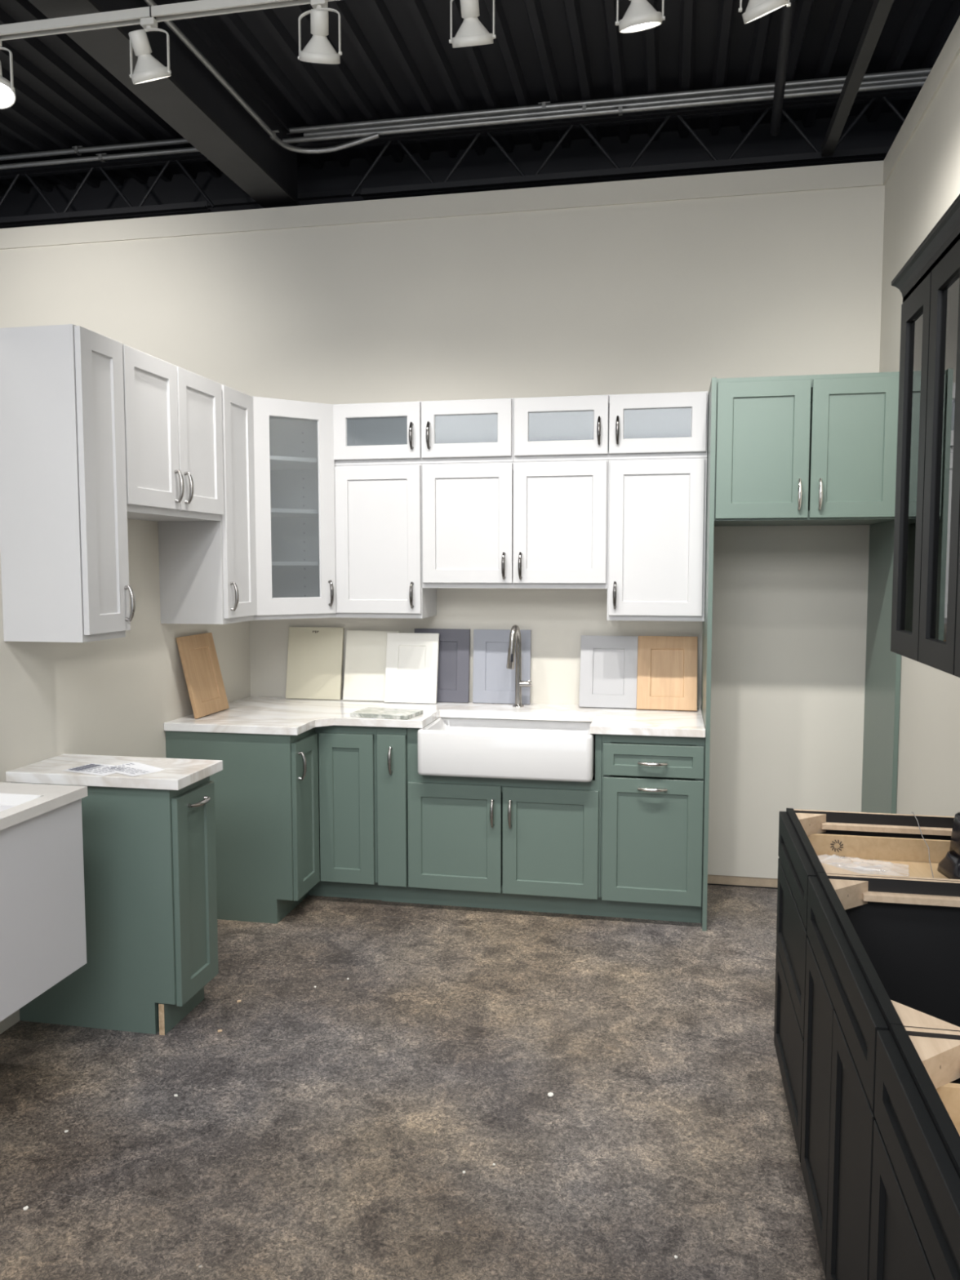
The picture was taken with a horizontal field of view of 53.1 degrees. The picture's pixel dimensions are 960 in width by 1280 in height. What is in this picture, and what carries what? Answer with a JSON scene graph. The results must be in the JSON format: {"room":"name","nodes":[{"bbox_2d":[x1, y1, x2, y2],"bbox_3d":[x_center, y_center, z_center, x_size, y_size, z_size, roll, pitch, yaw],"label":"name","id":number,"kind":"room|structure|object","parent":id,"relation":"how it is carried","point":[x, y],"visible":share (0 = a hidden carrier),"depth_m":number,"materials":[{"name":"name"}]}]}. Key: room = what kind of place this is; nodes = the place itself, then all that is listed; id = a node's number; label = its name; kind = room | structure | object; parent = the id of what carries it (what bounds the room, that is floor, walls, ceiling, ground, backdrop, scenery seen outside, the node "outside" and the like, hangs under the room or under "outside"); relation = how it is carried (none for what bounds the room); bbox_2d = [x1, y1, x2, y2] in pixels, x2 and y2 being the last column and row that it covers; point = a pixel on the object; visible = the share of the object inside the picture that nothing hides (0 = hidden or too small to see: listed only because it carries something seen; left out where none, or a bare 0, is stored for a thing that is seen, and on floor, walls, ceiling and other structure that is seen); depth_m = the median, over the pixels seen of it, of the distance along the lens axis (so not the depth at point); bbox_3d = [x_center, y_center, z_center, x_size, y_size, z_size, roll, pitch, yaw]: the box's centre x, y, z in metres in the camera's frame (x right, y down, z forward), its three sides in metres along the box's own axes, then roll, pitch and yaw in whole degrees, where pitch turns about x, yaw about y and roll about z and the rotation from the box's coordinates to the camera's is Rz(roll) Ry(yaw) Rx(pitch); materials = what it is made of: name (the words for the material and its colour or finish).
{"room":"store","nodes":[
{"label":"store","id":0,"kind":"room"},
{"bbox_2d":[0,519,250,1034],"bbox_3d":[-2.123,0.321,1.349,0.127,2.418,8.128,1,4,11],"label":"wall","id":1,"kind":"structure","parent":0,"point":[113,696],"depth_m":4.02,"materials":[{"name":"beige paint"}]},
{"bbox_2d":[0,782,87,1022],"bbox_3d":[-1.587,0.801,2.629,0.441,0.584,1.090,1,4,11],"label":"vanity","id":2,"kind":"object","parent":1,"relation":"attached to","point":[42,919],"visible":1,"depth_m":2.91,"materials":[{"name":"wood"}]},
{"bbox_2d":[0,782,87,830],"bbox_3d":[-1.587,0.525,2.608,0.441,0.032,1.090,1,4,11],"label":"countertop","id":3,"kind":"structure","parent":2,"relation":"on","point":[52,797],"depth_m":2.97,"materials":[{"name":"stone"}]},
{"bbox_2d":[0,793,40,805],"bbox_3d":[-1.575,0.550,2.609,0.305,0.081,0.813,1,4,11],"label":"basin","id":4,"kind":"object","parent":3,"relation":"in","point":[6,799],"depth_m":2.98,"materials":[{"name":"white ceramic"}]},
{"bbox_2d":[0,324,135,642],"bbox_3d":[-1.455,-0.535,3.403,0.366,1.067,0.265,1,4,11],"label":"upper cabinet","id":5,"kind":"object","parent":1,"relation":"attached to","point":[64,538],"visible":1,"depth_m":3.29,"materials":[{"name":"white paint"}]},
{"bbox_2d":[122,344,223,521],"bbox_3d":[-1.354,-0.805,3.901,0.364,0.605,0.786,1,4,11],"label":"upper cabinet","id":6,"kind":"object","parent":1,"relation":"attached to","point":[173,414],"visible":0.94,"depth_m":3.82,"materials":[{"name":"white paint"}]},
{"bbox_2d":[158,384,257,624],"bbox_3d":[-1.246,-0.617,4.466,0.364,1.067,0.329,1,4,11],"label":"upper cabinet","id":7,"kind":"object","parent":1,"relation":"attached to","point":[207,569],"visible":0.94,"depth_m":4.35,"materials":[{"name":"white paint"}]},
{"bbox_2d":[0,884,826,1279],"bbox_3d":[-1.171,1.547,1.671,7.239,0.076,8.941,1,4,11],"label":"floor","id":8,"kind":"structure","parent":0,"point":[331,1130],"depth_m":2.85,"materials":[{"name":"concrete"}]},
{"bbox_2d":[10,776,218,1035],"bbox_3d":[-1.302,0.928,3.507,0.669,0.877,0.294,1,4,11],"label":"base cabinet","id":9,"kind":"object","parent":8,"relation":"on","point":[149,860],"visible":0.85,"depth_m":3.35,"materials":[{"name":"green paint"}]},
{"bbox_2d":[5,753,222,790],"bbox_3d":[-1.308,0.472,3.466,0.657,0.037,0.333,1,4,11],"label":"countertop","id":10,"kind":"structure","parent":9,"relation":"on","point":[178,774],"depth_m":3.36,"materials":[{"name":"white stone"}]},
{"bbox_2d":[62,763,124,775],"bbox_3d":[-1.351,0.456,3.399,0.203,0.003,0.137,2,5,25],"label":"leaflet","id":11,"kind":"object","parent":10,"relation":"on","point":[92,768],"visible":1,"depth_m":3.39,"materials":[{"name":"white paper"}]},
{"bbox_2d":[106,761,164,776],"bbox_3d":[-1.227,0.457,3.400,0.203,0.005,0.137,3,5,37],"label":"leaflet","id":12,"kind":"object","parent":10,"relation":"on","point":[132,769],"visible":1,"depth_m":3.40,"materials":[{"name":"white paper"}]},
{"bbox_2d":[165,725,382,924],"bbox_3d":[-0.914,0.826,4.830,0.913,0.877,0.922,1,4,11],"label":"base cabinet","id":13,"kind":"object","parent":8,"relation":"on","point":[295,816],"visible":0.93,"depth_m":4.42,"materials":[{"name":"green paint"}]},
{"bbox_2d":[164,696,705,737],"bbox_3d":[-0.168,0.381,4.641,2.437,0.037,0.938,1,4,11],"label":"countertop","id":14,"kind":"structure","parent":13,"relation":"on","point":[267,715],"depth_m":4.61,"materials":[{"name":"white stone"}]},
{"bbox_2d":[175,632,229,719],"bbox_3d":[-1.345,0.167,4.674,0.106,0.385,0.325,1,4,11],"label":"door","id":15,"kind":"structure","parent":14,"relation":"on","point":[197,652],"depth_m":4.65,"materials":[{"name":"brown wood"}]},
{"bbox_2d":[285,626,344,699],"bbox_3d":[-0.894,0.126,5.200,0.310,0.386,0.083,1,4,11],"label":"door","id":16,"kind":"structure","parent":14,"relation":"on","point":[315,654],"depth_m":5.19,"materials":[{"name":"beige paint"}]},
{"bbox_2d":[342,630,399,701],"bbox_3d":[-0.581,0.138,5.133,0.290,0.371,0.096,1,4,11],"label":"door","id":17,"kind":"structure","parent":14,"relation":"on","point":[365,666],"depth_m":5.13,"materials":[{"name":"beige paint"}]},
{"bbox_2d":[350,706,422,719],"bbox_3d":[-0.449,0.353,4.633,0.295,0.019,0.198,1,5,19],"label":"sample","id":18,"kind":"object","parent":14,"relation":"on","point":[370,712],"visible":1,"depth_m":4.58,"materials":[{"name":"white stone"}]},
{"bbox_2d":[384,632,439,703],"bbox_3d":[-0.359,0.147,5.052,0.279,0.365,0.088,1,4,11],"label":"door","id":19,"kind":"structure","parent":14,"relation":"on","point":[411,668],"depth_m":5.05,"materials":[{"name":"white paint"}]},
{"bbox_2d":[414,628,470,702],"bbox_3d":[-0.203,0.134,5.080,0.300,0.386,0.053,1,4,11],"label":"door","id":20,"kind":"structure","parent":14,"relation":"on","point":[454,651],"depth_m":5.06,"materials":[{"name":"grey paint"}]},
{"bbox_2d":[472,629,531,704],"bbox_3d":[0.114,0.139,5.020,0.302,0.386,0.048,1,4,11],"label":"door","id":21,"kind":"structure","parent":14,"relation":"on","point":[493,682],"depth_m":5.02,"materials":[{"name":"grey paint"}]},
{"bbox_2d":[417,716,595,782],"bbox_3d":[0.145,0.512,4.590,0.813,0.213,0.442,1,4,11],"label":"farmhouse sink","id":22,"kind":"object","parent":14,"relation":"in","point":[462,747],"visible":0.84,"depth_m":4.39,"materials":[{"name":"white ceramic"}]},
{"bbox_2d":[506,624,532,706],"bbox_3d":[0.200,0.134,4.867,0.116,0.422,0.144,1,4,11],"label":"kitchen faucet","id":23,"kind":"object","parent":14,"relation":"on","point":[514,651],"visible":1,"depth_m":4.89,"materials":[{"name":"silver metal"}]},
{"bbox_2d":[578,635,638,708],"bbox_3d":[0.654,0.161,4.884,0.290,0.361,0.108,1,4,11],"label":"door","id":24,"kind":"structure","parent":14,"relation":"on","point":[608,671],"depth_m":4.88,"materials":[{"name":"grey paint"}]},
{"bbox_2d":[636,635,697,711],"bbox_3d":[0.938,0.166,4.815,0.295,0.363,0.133,1,4,11],"label":"door","id":25,"kind":"structure","parent":14,"relation":"on","point":[667,680],"depth_m":4.81,"materials":[{"name":"brown wood"}]},
{"bbox_2d":[376,726,408,886],"bbox_3d":[-0.366,0.824,4.851,0.150,0.877,0.669,1,4,11],"label":"base cabinet","id":26,"kind":"object","parent":8,"relation":"on","point":[391,742],"visible":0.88,"depth_m":4.56,"materials":[{"name":"green paint"}]},
{"bbox_2d":[407,728,601,899],"bbox_3d":[0.158,0.833,4.748,0.912,0.874,0.669,1,4,11],"label":"base cabinet","id":27,"kind":"object","parent":8,"relation":"on","point":[494,835],"visible":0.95,"depth_m":4.46,"materials":[{"name":"green paint"}]},
{"bbox_2d":[382,884,701,923],"bbox_3d":[0.268,1.232,4.548,1.522,0.109,0.008,1,4,11],"label":"toe kick","id":28,"kind":"object","parent":8,"relation":"on","point":[598,907],"visible":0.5,"depth_m":4.54,"materials":[{"name":"green paint"}]},
{"bbox_2d":[547,1092,553,1097],"bbox_3d":[0.219,1.406,2.972,0.018,0.003,0.021,1,4,11],"label":"chip","id":29,"kind":"object","parent":8,"relation":"on","point":[550,1094],"visible":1,"depth_m":2.97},
{"bbox_2d":[600,733,705,906],"bbox_3d":[0.830,0.842,4.618,0.456,0.877,0.669,1,4,11],"label":"base cabinet","id":30,"kind":"object","parent":8,"relation":"on","point":[652,802],"visible":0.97,"depth_m":4.33,"materials":[{"name":"green paint"}]},
{"bbox_2d":[701,377,716,931],"bbox_3d":[1.067,0.065,4.526,0.020,2.438,0.638,1,4,11],"label":"panel","id":31,"kind":"object","parent":8,"relation":"on","point":[707,624],"visible":0.89,"depth_m":4.25,"materials":[{"name":"green paint"}]},
{"bbox_2d":[773,808,959,1162],"bbox_3d":[1.178,0.991,2.671,0.616,0.876,0.643,1,4,11],"label":"base cabinet","id":32,"kind":"object","parent":8,"relation":"on","point":[810,841],"visible":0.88,"depth_m":2.88,"materials":[{"name":"black paint"}]},
{"bbox_2d":[831,862,884,871],"bbox_3d":[1.106,0.653,2.819,0.282,0.029,0.169,2,5,23],"label":"plastic bag","id":33,"kind":"object","parent":32,"relation":"in","point":[861,868],"visible":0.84,"depth_m":2.81,"materials":[{"name":"white plastic"}]},
{"bbox_2d":[911,812,933,877],"bbox_3d":[1.296,0.604,2.786,0.018,0.136,0.333,1,4,11],"label":"cable","id":34,"kind":"object","parent":32,"relation":"hanging from","point":[912,812],"visible":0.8,"depth_m":2.80,"materials":[{"name":"grey plastic"}]},
{"bbox_2d":[937,812,959,879],"bbox_3d":[1.402,0.587,2.745,0.142,0.179,0.142,0,4,1],"label":"stand","id":35,"kind":"object","parent":32,"relation":"in","point":[949,866],"visible":0.97,"depth_m":2.74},
{"bbox_2d":[800,871,959,1279],"bbox_3d":[1.038,1.045,1.961,0.616,0.876,0.803,1,4,11],"label":"base cabinet","id":36,"kind":"object","parent":8,"relation":"on","point":[882,952],"visible":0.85,"depth_m":2.16,"materials":[{"name":"black paint"}]},
{"bbox_2d":[861,520,901,813],"bbox_3d":[1.832,0.076,4.376,0.020,2.438,0.638,1,4,11],"label":"panel","id":37,"kind":"object","parent":8,"relation":"on","point":[882,665],"visible":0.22,"depth_m":4.36,"materials":[{"name":"green paint"}]},
{"bbox_2d":[868,1023,959,1279],"bbox_3d":[0.886,1.104,1.194,0.616,0.876,0.762,1,4,11],"label":"base cabinet","id":38,"kind":"object","parent":8,"relation":"on","point":[915,1225],"visible":1,"depth_m":1.42,"materials":[{"name":"black paint"}]},
{"bbox_2d":[0,185,884,878],"bbox_3d":[-0.981,-0.563,5.275,6.162,3.467,0.127,1,4,11],"label":"wall","id":39,"kind":"structure","parent":0,"point":[668,296],"depth_m":4.86,"materials":[{"name":"beige paint"}]},
{"bbox_2d":[251,395,336,620],"bbox_3d":[-1.027,-0.650,4.895,0.624,1.067,0.618,1,4,11],"label":"upper cabinet","id":40,"kind":"object","parent":39,"relation":"attached to","point":[294,461],"visible":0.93,"depth_m":4.82,"materials":[{"name":"white paint"}]},
{"bbox_2d":[270,455,317,470],"bbox_3d":[-1.036,-0.903,4.885,0.572,0.019,0.572,1,4,11],"label":"shelf","id":41,"kind":"object","parent":40,"relation":"attached to","point":[277,463],"depth_m":4.84,"materials":[{"name":"white paint"}]},
{"bbox_2d":[271,508,318,517],"bbox_3d":[-1.035,-0.650,4.904,0.572,0.019,0.572,1,4,11],"label":"shelf","id":42,"kind":"object","parent":40,"relation":"attached to","point":[275,513],"depth_m":4.81,"materials":[{"name":"white paint"}]},
{"bbox_2d":[271,561,318,565],"bbox_3d":[-1.035,-0.392,4.924,0.572,0.019,0.572,1,4,11],"label":"shelf","id":43,"kind":"object","parent":40,"relation":"attached to","point":[273,563],"depth_m":4.77,"materials":[{"name":"white paint"}]},
{"bbox_2d":[334,463,436,618],"bbox_3d":[-0.488,-0.500,4.931,0.456,0.762,0.364,1,4,11],"label":"upper cabinet","id":44,"kind":"object","parent":39,"relation":"attached to","point":[378,508],"visible":0.98,"depth_m":4.80,"materials":[{"name":"white paint"}]},
{"bbox_2d":[333,398,513,466],"bbox_3d":[-0.264,-1.030,4.846,0.913,0.303,0.364,1,4,11],"label":"upper cabinet","id":45,"kind":"object","parent":39,"relation":"attached to","point":[470,430],"visible":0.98,"depth_m":4.74,"materials":[{"name":"white paint"}]},
{"bbox_2d":[0,160,883,249],"bbox_3d":[-1.063,-2.235,5.092,6.024,0.109,0.011,1,4,11],"label":"trim","id":46,"kind":"structure","parent":39,"relation":"attached to","point":[865,174],"depth_m":4.90,"materials":[{"name":"beige paint"}]},
{"bbox_2d":[422,459,608,588],"bbox_3d":[0.185,-0.566,4.793,0.913,0.610,0.364,1,4,11],"label":"upper cabinet","id":47,"kind":"object","parent":39,"relation":"attached to","point":[534,524],"visible":0.99,"depth_m":4.65,"materials":[{"name":"white paint"}]},
{"bbox_2d":[513,391,708,462],"bbox_3d":[0.633,-1.017,4.670,0.913,0.303,0.364,1,4,11],"label":"upper cabinet","id":48,"kind":"object","parent":39,"relation":"attached to","point":[658,425],"visible":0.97,"depth_m":4.57,"materials":[{"name":"white paint"}]},
{"bbox_2d":[607,457,706,621],"bbox_3d":[0.858,-0.480,4.667,0.456,0.762,0.364,1,4,11],"label":"upper cabinet","id":49,"kind":"object","parent":39,"relation":"attached to","point":[656,535],"visible":1,"depth_m":4.53,"materials":[{"name":"white paint"}]},
{"bbox_2d":[707,874,777,888],"bbox_3d":[-1.041,1.192,5.424,6.035,0.056,0.123,1,4,11],"label":"baseboard","id":50,"kind":"structure","parent":39,"relation":"attached to","point":[735,881],"depth_m":4.89,"materials":[{"name":"paint"}]},
{"bbox_2d":[713,371,899,526],"bbox_3d":[1.446,-0.840,4.366,0.758,0.610,0.666,1,4,11],"label":"upper cabinet","id":51,"kind":"object","parent":39,"relation":"attached to","point":[809,450],"visible":0.92,"depth_m":4.08,"materials":[{"name":"green paint"}]},
{"bbox_2d":[0,112,903,228],"bbox_3d":[-0.413,-2.066,5.587,8.128,1.448,0.137,1,4,11],"label":"ceiling beam","id":52,"kind":"structure","parent":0,"point":[334,183],"depth_m":5.43,"materials":[{"name":"black metal"}]},
{"bbox_2d":[0,0,959,195],"bbox_3d":[-1.183,-2.488,1.597,8.146,0.096,9.906,1,4,11],"label":"ceiling","id":53,"kind":"structure","parent":0,"point":[398,60],"depth_m":4.50,"materials":[{"name":"black paint"}]},
{"bbox_2d":[27,0,301,208],"bbox_3d":[-1.897,-2.204,1.059,0.203,0.345,8.534,1,4,11],"label":"steel beam","id":54,"kind":"structure","parent":53,"relation":"attached to","point":[192,100],"depth_m":4.22,"materials":[{"name":"black metal"}]},
{"bbox_2d":[0,151,214,228],"bbox_3d":[-2.622,-2.553,5.512,2.997,0.320,0.081,1,4,11],"label":"joist","id":55,"kind":"object","parent":54,"relation":"attached to","point":[141,211],"visible":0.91,"depth_m":5.40,"materials":[{"name":"black metal"}]},
{"bbox_2d":[143,0,379,154],"bbox_3d":[-1.245,-2.354,2.498,0.506,0.088,5.022,1,4,11],"label":"conduit","id":56,"kind":"object","parent":54,"relation":"attached to","point":[170,24],"visible":1,"depth_m":4.50,"materials":[{"name":"grey metal"}]},
{"bbox_2d":[0,80,925,169],"bbox_3d":[-0.785,-2.604,4.973,6.604,0.035,0.033,1,4,11],"label":"conduit","id":57,"kind":"object","parent":54,"relation":"attached to","point":[620,109],"visible":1,"depth_m":4.78,"materials":[{"name":"grey metal"}]},
{"bbox_2d":[295,86,922,199],"bbox_3d":[0.930,-2.502,4.813,3.886,0.320,0.081,1,4,11],"label":"joist","id":58,"kind":"object","parent":54,"relation":"attached to","point":[716,166],"visible":0.87,"depth_m":4.85,"materials":[{"name":"black metal"}]},
{"bbox_2d":[821,0,893,156],"bbox_3d":[1.515,-2.286,3.857,0.051,0.051,1.524,1,4,11],"label":"ceiling beam","id":59,"kind":"structure","parent":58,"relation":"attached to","point":[880,9],"depth_m":3.82,"materials":[{"name":"black metal"}]},
{"bbox_2d":[0,0,338,40],"bbox_3d":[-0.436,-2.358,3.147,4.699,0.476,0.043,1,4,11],"label":"track","id":60,"kind":"object","parent":53,"relation":"hanging from","point":[200,8],"visible":1,"depth_m":3.30,"materials":[{"name":"white metal"}]},
{"bbox_2d":[0,39,15,109],"bbox_3d":[-1.734,-2.032,3.428,0.133,0.218,0.137,-4,6,-40],"label":"track spotlight","id":61,"kind":"object","parent":60,"relation":"hanging from","point":[7,92],"visible":1,"depth_m":3.43,"materials":[{"name":"white metal"}]},
{"bbox_2d":[0,61,2,76],"bbox_3d":[-1.751,-2.049,3.453,0.058,0.090,0.076,-3,5,-34],"label":"socket","id":62,"kind":"object","parent":61,"relation":"attached to","point":[1,74],"depth_m":3.45,"materials":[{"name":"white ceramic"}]},
{"bbox_2d":[128,17,171,84],"bbox_3d":[-1.141,-2.019,3.312,0.142,0.227,0.135,-2,5,-28],"label":"track spotlight","id":63,"kind":"object","parent":60,"relation":"hanging from","point":[147,68],"visible":1,"depth_m":3.27,"materials":[{"name":"white metal"}]},
{"bbox_2d":[128,29,151,56],"bbox_3d":[-1.156,-2.029,3.270,0.058,0.092,0.082,2,5,24],"label":"socket","id":64,"kind":"object","parent":63,"relation":"attached to","point":[139,39],"depth_m":3.25,"materials":[{"name":"white metal"}]},
{"bbox_2d":[297,0,342,64],"bbox_3d":[-0.529,-2.010,3.192,0.144,0.228,0.135,4,6,43],"label":"track spotlight","id":65,"kind":"object","parent":60,"relation":"hanging from","point":[318,50],"visible":1,"depth_m":3.15,"materials":[{"name":"white metal"}]},
{"bbox_2d":[310,8,328,35],"bbox_3d":[-0.526,-2.020,3.147,0.058,0.092,0.082,-1,4,-9],"label":"socket","id":66,"kind":"object","parent":65,"relation":"attached to","point":[318,18],"depth_m":3.13,"materials":[{"name":"white metal"}]},
{"bbox_2d":[448,0,496,48],"bbox_3d":[-0.027,-2.003,3.093,0.141,0.226,0.135,-4,6,-38],"label":"track spotlight","id":67,"kind":"object","parent":60,"relation":"hanging from","point":[472,32],"visible":1,"depth_m":3.05,"materials":[{"name":"white metal"}]},
{"bbox_2d":[460,0,479,18],"bbox_3d":[-0.033,-2.014,3.049,0.058,0.092,0.082,1,4,11],"label":"socket","id":68,"kind":"object","parent":67,"relation":"attached to","point":[469,8],"depth_m":3.04,"materials":[{"name":"white metal"}]},
{"bbox_2d":[615,0,665,33],"bbox_3d":[0.500,-2.000,2.991,0.135,0.219,0.136,-3,5,-32],"label":"track spotlight","id":69,"kind":"object","parent":60,"relation":"hanging from","point":[640,15],"visible":1,"depth_m":2.96,"materials":[{"name":"white metal"}]},
{"bbox_2d":[738,0,791,23],"bbox_3d":[0.865,-1.990,2.915,0.152,0.227,0.143,1,4,11],"label":"track spotlight","id":70,"kind":"object","parent":60,"relation":"hanging from","point":[756,9],"visible":1,"depth_m":2.89,"materials":[{"name":"white metal"}]},
{"bbox_2d":[0,67,932,160],"bbox_3d":[-0.775,-2.681,5.020,6.604,0.038,0.036,1,4,11],"label":"conduit","id":71,"kind":"object","parent":53,"relation":"attached to","point":[78,150],"visible":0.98,"depth_m":4.82,"materials":[{"name":"grey metal"}]},
{"bbox_2d":[303,74,928,136],"bbox_3d":[0.771,-2.616,4.690,3.442,0.035,0.033,1,4,11],"label":"conduit","id":72,"kind":"object","parent":53,"relation":"attached to","point":[584,107],"visible":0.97,"depth_m":4.71,"materials":[{"name":"grey metal"}]},
{"bbox_2d":[769,0,795,136],"bbox_3d":[1.232,-2.492,3.853,0.046,0.228,1.648,1,5,14],"label":"bar","id":73,"kind":"object","parent":53,"relation":"attached to","point":[787,18],"visible":1,"depth_m":4.13,"materials":[{"name":"black metal"}]},
{"bbox_2d":[879,53,959,816],"bbox_3d":[1.181,-0.210,0.655,0.127,3.467,8.128,1,4,11],"label":"wall","id":74,"kind":"structure","parent":0,"point":[924,183],"depth_m":3.75,"materials":[{"name":"beige paint"}]},
{"bbox_2d":[882,16,959,185],"bbox_3d":[1.112,-1.887,0.540,0.011,0.109,8.128,1,4,11],"label":"trim","id":75,"kind":"structure","parent":74,"relation":"attached to","point":[950,51],"depth_m":3.78,"materials":[{"name":"beige paint"}]},
{"bbox_2d":[890,239,959,675],"bbox_3d":[1.298,-0.434,2.427,0.329,1.001,0.642,1,4,11],"label":"upper cabinet","id":76,"kind":"object","parent":74,"relation":"attached to","point":[926,531],"visible":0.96,"depth_m":2.41,"materials":[{"name":"black paint"}]},
{"bbox_2d":[891,194,959,302],"bbox_3d":[1.222,-0.946,2.086,0.342,0.074,1.314,1,4,11],"label":"crown molding","id":77,"kind":"structure","parent":74,"relation":"attached to","point":[945,233],"depth_m":2.40,"materials":[{"name":"black paint"}]},
{"bbox_2d":[954,532,959,677],"bbox_3d":[1.173,-0.385,1.797,0.329,1.001,0.642,1,4,11],"label":"upper cabinet","id":78,"kind":"object","parent":74,"relation":"attached to","point":[957,664],"visible":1,"depth_m":2.15,"materials":[{"name":"black paint"}]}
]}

